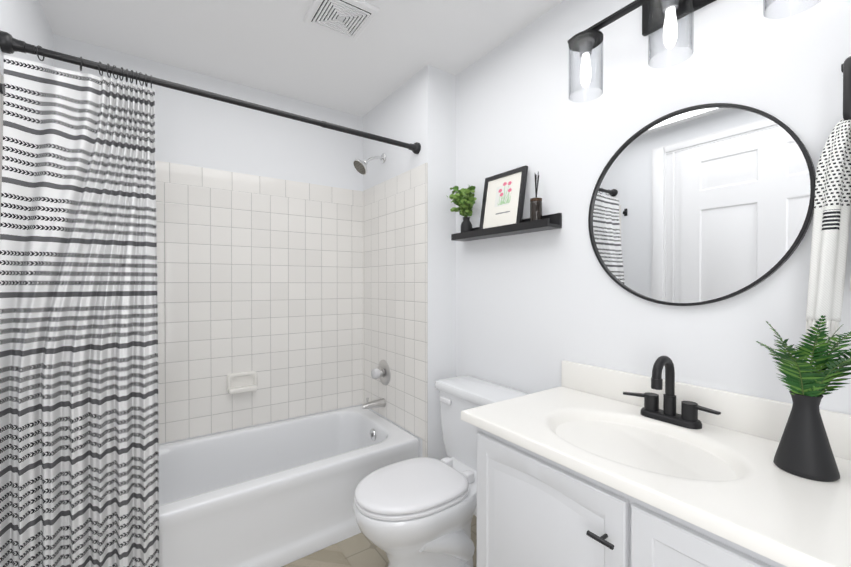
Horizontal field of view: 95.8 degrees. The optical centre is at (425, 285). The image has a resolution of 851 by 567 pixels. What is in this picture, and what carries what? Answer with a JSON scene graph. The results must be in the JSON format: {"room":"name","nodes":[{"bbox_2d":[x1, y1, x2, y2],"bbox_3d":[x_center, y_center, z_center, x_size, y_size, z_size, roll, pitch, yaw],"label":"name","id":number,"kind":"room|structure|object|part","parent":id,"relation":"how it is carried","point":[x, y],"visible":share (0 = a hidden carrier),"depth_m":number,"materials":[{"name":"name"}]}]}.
{"room":"bathroom","nodes":[
{"label":"bathroom","id":0,"kind":"room"},
{"bbox_2d":[0,0,52,76],"bbox_3d":[-0.924,0.028,0.516,0.120,2.420,3.100,0,0,-35],"label":"wall","id":1,"kind":"structure","parent":0,"point":[26,21],"depth_m":1.45,"materials":[{"name":"white paint"}]},
{"bbox_2d":[0,73,3,223],"bbox_3d":[-1.530,0.285,1.501,0.006,1.891,0.795,0,0,-35],"label":"tile","id":2,"kind":"structure","parent":1,"relation":"attached to","point":[1,115],"depth_m":1.19,"materials":[{"name":"white tile"}]},
{"bbox_2d":[0,83,4,94],"bbox_3d":[-1.271,-0.591,1.141,0.026,0.060,0.030,0,0,-35],"label":"robe hook","id":3,"kind":"object","parent":1,"relation":"attached to","point":[2,88],"visible":1,"depth_m":1.14,"materials":[{"name":"black"}]},
{"bbox_2d":[53,34,362,444],"bbox_3d":[-1.055,0.015,2.386,2.037,2.420,0.120,0,0,-35],"label":"wall","id":4,"kind":"structure","parent":0,"point":[197,130],"depth_m":2.27,"materials":[{"name":"white paint"}]},
{"bbox_2d":[155,161,362,443],"bbox_3d":[-1.100,0.089,2.278,1.588,1.510,0.006,0,0,-35],"label":"tile","id":5,"kind":"structure","parent":4,"relation":"attached to","point":[262,276],"depth_m":2.32,"materials":[{"name":"white tile"}]},
{"bbox_2d":[227,371,256,393],"bbox_3d":[-1.075,0.571,2.263,0.165,0.115,0.052,0,0,-35],"label":"soap dish","id":6,"kind":"object","parent":5,"relation":"attached to","point":[241,382],"visible":1,"depth_m":2.27,"materials":[{"name":"white ceramic"}]},
{"bbox_2d":[39,0,563,116],"bbox_3d":[-0.137,-1.246,1.054,2.037,0.120,3.340,0,0,-35],"label":"ceiling","id":7,"kind":"structure","parent":0,"point":[281,47],"depth_m":1.85,"materials":[{"name":"white paint"}]},
{"bbox_2d":[303,0,379,40],"bbox_3d":[-0.371,-1.179,1.683,0.250,0.020,0.260,0,0,-35],"label":"ceiling vent","id":8,"kind":"object","parent":7,"relation":"in","point":[351,20],"visible":1,"depth_m":1.67,"materials":[{"name":"white paint"}]},
{"bbox_2d":[336,515,476,566],"bbox_3d":[-0.137,1.294,1.072,2.037,0.120,3.340,0,0,-35],"label":"floor","id":9,"kind":"structure","parent":0,"point":[361,549],"depth_m":1.78,"materials":[{"name":"tile"}]},
{"bbox_2d":[158,405,418,566],"bbox_3d":[-0.872,1.038,1.956,1.585,0.379,0.792,0,0,-35],"label":"bathtub","id":10,"kind":"object","parent":9,"relation":"on","point":[278,494],"visible":0.65,"depth_m":1.85,"materials":[{"name":"white ceramic"}]},
{"bbox_2d":[282,544,351,566],"bbox_3d":[-0.591,1.227,1.397,0.762,0.008,0.513,0,0,-35],"label":"bath mat","id":11,"kind":"object","parent":9,"relation":"on","point":[333,555],"visible":1,"depth_m":1.71,"materials":[{"name":"beige fabric"}]},
{"bbox_2d":[353,376,527,566],"bbox_3d":[0.060,0.858,1.662,0.769,0.743,0.540,0,0,-35],"label":"toilet","id":12,"kind":"object","parent":9,"relation":"on","point":[417,512],"visible":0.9,"depth_m":1.53,"materials":[{"name":"white ceramic"}]},
{"bbox_3d":[-0.048,0.820,1.587,0.503,0.048,0.366,0,0,-35],"label":"seat","id":13,"kind":"part","parent":12,"relation":"part of","materials":[{"name":"white plastic"}]},
{"bbox_3d":[0.101,0.567,1.902,0.022,0.026,0.080,0,0,-35],"label":"lever","id":14,"kind":"part","parent":12,"relation":"part of","materials":[{"name":"white plastic"}]},
{"bbox_2d":[461,356,850,566],"bbox_3d":[0.606,0.723,1.062,0.582,1.020,0.932,0,0,-35],"label":"bathroom vanity","id":15,"kind":"object","parent":9,"relation":"on","point":[584,465],"visible":0.98,"depth_m":0.98,"materials":[{"name":"white paint"}]},
{"bbox_2d":[622,356,720,429],"bbox_3d":[0.733,0.315,1.172,0.132,0.206,0.264,0,0,-35],"label":"faucet","id":16,"kind":"object","parent":15,"relation":"on","point":[667,418],"depth_m":1.18,"materials":[{"name":"black metal"}]},
{"bbox_2d":[757,315,850,481],"bbox_3d":[0.856,0.242,0.830,0.182,0.357,0.237,0,0,-35],"label":"potted plant","id":17,"kind":"object","parent":15,"relation":"on","point":[804,449],"visible":1,"depth_m":0.85,"materials":[{"name":"grey"}]},
{"bbox_2d":[363,65,455,460],"bbox_3d":[-0.136,0.015,2.464,0.197,2.420,0.800,0,0,-35],"label":"wall","id":18,"kind":"structure","parent":0,"point":[419,107],"depth_m":2.15,"materials":[{"name":"white paint"}]},
{"bbox_2d":[0,31,420,153],"bbox_3d":[-0.691,-0.770,1.683,1.599,0.072,0.092,0,0,-35],"label":"shower rod","id":19,"kind":"object","parent":18,"relation":"attached to","point":[9,44],"visible":1,"depth_m":1.49,"materials":[{"name":"black metal"}]},
{"bbox_2d":[0,45,158,566],"bbox_3d":[-1.136,0.207,1.292,0.390,1.992,0.170,0,0,-35],"label":"shower curtain","id":20,"kind":"object","parent":19,"relation":"hanging from","point":[79,466],"visible":0.98,"depth_m":1.26,"materials":[{"name":"fabric"}]},
{"bbox_2d":[353,153,385,174],"bbox_3d":[-0.353,-0.773,2.417,0.206,0.157,0.108,0,0,-35],"label":"shower head","id":21,"kind":"object","parent":18,"relation":"attached to","point":[360,166],"visible":1,"depth_m":2.39},
{"bbox_2d":[363,163,427,456],"bbox_3d":[-0.219,0.278,2.408,0.006,1.891,0.800,0,0,-35],"label":"tile","id":22,"kind":"structure","parent":18,"relation":"attached to","point":[395,272],"depth_m":2.32,"materials":[{"name":"white tile"}]},
{"bbox_2d":[362,398,385,408],"bbox_3d":[-0.331,0.745,2.437,0.147,0.080,0.056,0,0,-35],"label":"tub spout","id":23,"kind":"object","parent":22,"relation":"attached to","point":[377,403],"visible":1,"depth_m":2.42,"materials":[{"name":"silver metal"}]},
{"bbox_2d":[371,360,390,384],"bbox_3d":[-0.299,0.557,2.445,0.085,0.164,0.164,0,0,-35],"label":"shower valve","id":24,"kind":"object","parent":22,"relation":"attached to","point":[382,372],"visible":1,"depth_m":2.43,"materials":[{"name":"silver metal"}]},
{"bbox_2d":[456,0,850,414],"bbox_3d":[0.650,0.021,1.610,0.120,2.420,3.100,0,0,-35],"label":"wall","id":25,"kind":"structure","parent":0,"point":[534,310],"depth_m":1.45,"materials":[{"name":"white paint"}]},
{"bbox_2d":[451,213,561,241],"bbox_3d":[0.356,-0.275,1.845,0.092,0.064,0.626,0,0,-35],"label":"shelf ledge","id":26,"kind":"object","parent":25,"relation":"attached to","point":[548,222],"visible":0.93,"depth_m":1.74,"materials":[{"name":"black wood"}]},
{"bbox_2d":[446,186,476,231],"bbox_3d":[0.172,-0.401,2.021,0.161,0.284,0.221,0,0,-35],"label":"potted plant","id":27,"kind":"object","parent":26,"relation":"on","point":[464,199],"visible":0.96,"depth_m":2.01,"materials":[{"name":"green plant"}]},
{"bbox_2d":[479,165,527,228],"bbox_3d":[0.365,-0.401,1.831,0.060,0.284,0.262,0,0,-35],"label":"picture frame","id":28,"kind":"object","parent":26,"relation":"on","point":[503,198],"visible":0.94,"depth_m":1.82,"materials":[{"name":"black"}]},
{"bbox_2d":[530,172,541,220],"bbox_3d":[0.478,-0.373,1.661,0.051,0.232,0.051,0,0,-35],"label":"reed diffuser","id":29,"kind":"object","parent":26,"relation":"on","point":[536,208],"visible":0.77,"depth_m":1.64,"materials":[{"name":"brown glass"}]},
{"bbox_2d":[568,0,820,102],"bbox_3d":[0.769,-0.834,1.167,0.182,0.298,0.708,0,0,-35],"label":"sconce","id":30,"kind":"object","parent":25,"relation":"attached to","point":[665,15],"visible":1,"depth_m":1.27,"materials":[{"name":"black"}]},
{"bbox_2d":[588,103,815,305],"bbox_3d":[0.820,-0.250,1.242,0.018,0.630,0.630,0,0,-35],"label":"mirror","id":31,"kind":"object","parent":25,"relation":"attached to","point":[702,204],"visible":0.94,"depth_m":1.19,"materials":[{"name":"black mirror"}]},
{"bbox_2d":[804,56,850,353],"bbox_3d":[1.154,-0.184,0.675,0.115,0.693,0.693,0,0,-35],"label":"towel","id":32,"kind":"object","parent":25,"relation":"attached to","point":[830,233],"visible":0.85,"depth_m":0.90,"materials":[{"name":"white fabric"}]}
]}

